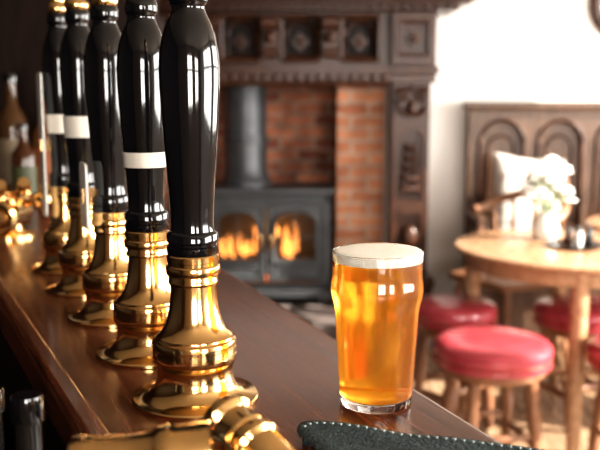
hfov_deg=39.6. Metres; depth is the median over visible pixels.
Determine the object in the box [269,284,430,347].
hearth slab
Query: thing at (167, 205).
wall
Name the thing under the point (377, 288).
pint
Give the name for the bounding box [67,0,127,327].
pump
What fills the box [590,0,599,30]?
wall clock
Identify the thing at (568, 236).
shaker
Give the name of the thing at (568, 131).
bench
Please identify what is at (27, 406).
bottle
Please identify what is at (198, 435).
tap
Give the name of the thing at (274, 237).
wood stove
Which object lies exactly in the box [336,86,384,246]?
wall
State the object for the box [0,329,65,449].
bar counter base
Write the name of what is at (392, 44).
carved mantelpiece
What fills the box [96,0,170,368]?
pump
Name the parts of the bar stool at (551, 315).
leg, seat, leg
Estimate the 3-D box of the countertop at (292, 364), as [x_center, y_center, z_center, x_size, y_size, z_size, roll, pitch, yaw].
[-0.297,0.102,1.475,0.483,0.050,2.826,-4,10,-26]
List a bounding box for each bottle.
[0,73,29,188]
[0,385,4,449]
[10,390,44,449]
[11,124,37,207]
[32,91,50,186]
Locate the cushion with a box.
[491,152,565,230]
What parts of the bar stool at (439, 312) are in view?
leg, leg, seat, leg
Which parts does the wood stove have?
door glass, door, door knob, door knob, plate, door glass, door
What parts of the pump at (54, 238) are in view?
handle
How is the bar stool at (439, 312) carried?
on the floor
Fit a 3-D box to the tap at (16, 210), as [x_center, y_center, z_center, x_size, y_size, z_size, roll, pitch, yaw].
[-0.604,-0.042,1.811,0.171,0.135,0.149,0,8,0]
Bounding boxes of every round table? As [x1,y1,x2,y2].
[454,229,599,449]
[586,215,599,231]
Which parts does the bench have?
rail, frame, panel moulding, seat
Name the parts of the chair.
leg, seat, leg, leg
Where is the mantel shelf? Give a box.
[158,0,476,15]
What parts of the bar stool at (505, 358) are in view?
leg, leg, seat, leg, leg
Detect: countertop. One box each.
[0,206,499,449]
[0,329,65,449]
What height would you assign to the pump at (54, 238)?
0.501 m
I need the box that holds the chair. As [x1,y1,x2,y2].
[449,175,569,366]
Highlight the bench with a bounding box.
[462,102,599,343]
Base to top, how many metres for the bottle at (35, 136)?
0.320 m
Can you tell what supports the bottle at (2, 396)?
on the countertop
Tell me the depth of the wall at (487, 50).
4.92 m
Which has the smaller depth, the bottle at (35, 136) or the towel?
the towel
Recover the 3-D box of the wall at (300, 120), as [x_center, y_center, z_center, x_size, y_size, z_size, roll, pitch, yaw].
[-0.165,-0.412,5.216,1.390,1.960,0.640,0,8,0]
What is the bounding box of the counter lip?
[0,278,110,434]
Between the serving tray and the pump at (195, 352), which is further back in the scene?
the serving tray
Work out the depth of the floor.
3.64 m
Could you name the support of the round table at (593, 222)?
on the floor
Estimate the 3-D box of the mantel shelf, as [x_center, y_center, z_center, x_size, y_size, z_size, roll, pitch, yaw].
[-0.165,-1.230,4.619,2.280,0.095,0.500,0,8,0]
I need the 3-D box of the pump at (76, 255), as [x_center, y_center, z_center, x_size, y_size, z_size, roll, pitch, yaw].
[-0.335,-0.141,1.277,0.125,0.489,0.125,0,8,0]
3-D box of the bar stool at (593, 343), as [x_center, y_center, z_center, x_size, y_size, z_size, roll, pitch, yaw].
[1.225,0.658,2.970,0.411,0.510,0.411,0,8,0]
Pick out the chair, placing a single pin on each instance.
(505, 286)
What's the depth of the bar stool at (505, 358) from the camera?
2.89 m
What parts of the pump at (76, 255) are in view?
handle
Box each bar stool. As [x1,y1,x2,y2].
[413,293,497,428]
[431,325,553,448]
[532,294,599,432]
[586,332,599,449]
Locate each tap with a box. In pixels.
[0,177,51,239]
[67,420,214,449]
[202,394,293,449]
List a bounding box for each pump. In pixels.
[31,0,69,274]
[46,0,94,297]
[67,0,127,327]
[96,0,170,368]
[132,0,257,420]
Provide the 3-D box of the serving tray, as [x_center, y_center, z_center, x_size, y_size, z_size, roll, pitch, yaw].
[1.130,0.082,3.420,0.230,0.014,0.230,0,8,0]
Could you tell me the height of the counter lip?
0.010 m
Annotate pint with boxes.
[331,242,423,414]
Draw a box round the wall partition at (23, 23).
[0,0,158,192]
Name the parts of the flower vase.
flower, flower, flower, flower, flower, flower, flower, flower, flower, stem, flower, flower, flower, flower, flower, flower, flower, flower, flower, flower, flower, flower, flower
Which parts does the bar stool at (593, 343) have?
seat, leg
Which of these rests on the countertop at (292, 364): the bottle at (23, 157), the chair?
the bottle at (23, 157)
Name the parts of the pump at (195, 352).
handle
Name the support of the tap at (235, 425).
on the countertop at (292, 364)
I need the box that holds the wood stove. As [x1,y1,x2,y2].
[214,86,333,301]
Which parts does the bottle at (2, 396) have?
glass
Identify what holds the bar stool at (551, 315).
on the floor
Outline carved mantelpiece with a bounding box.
[158,0,476,295]
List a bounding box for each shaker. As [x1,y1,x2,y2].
[563,227,572,245]
[573,226,582,244]
[584,229,593,247]
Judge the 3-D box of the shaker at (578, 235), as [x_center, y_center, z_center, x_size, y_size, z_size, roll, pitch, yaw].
[1.150,0.043,3.444,0.038,0.076,0.038,0,8,0]
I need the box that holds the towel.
[297,420,543,449]
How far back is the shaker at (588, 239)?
3.36 m
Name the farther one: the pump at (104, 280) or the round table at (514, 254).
the round table at (514, 254)
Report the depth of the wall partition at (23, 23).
2.57 m
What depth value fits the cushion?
4.66 m
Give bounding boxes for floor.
[413,337,599,449]
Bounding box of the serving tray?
[546,239,599,250]
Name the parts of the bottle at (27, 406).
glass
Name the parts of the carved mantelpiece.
niche moulding, niche moulding, niche moulding, niche moulding, carved panel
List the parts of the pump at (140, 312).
handle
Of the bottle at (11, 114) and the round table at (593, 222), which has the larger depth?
the round table at (593, 222)
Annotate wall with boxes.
[165,171,170,229]
[216,86,336,283]
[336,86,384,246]
[383,0,599,293]
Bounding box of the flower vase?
[515,155,576,240]
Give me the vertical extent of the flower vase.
0.362 m
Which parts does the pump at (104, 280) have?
handle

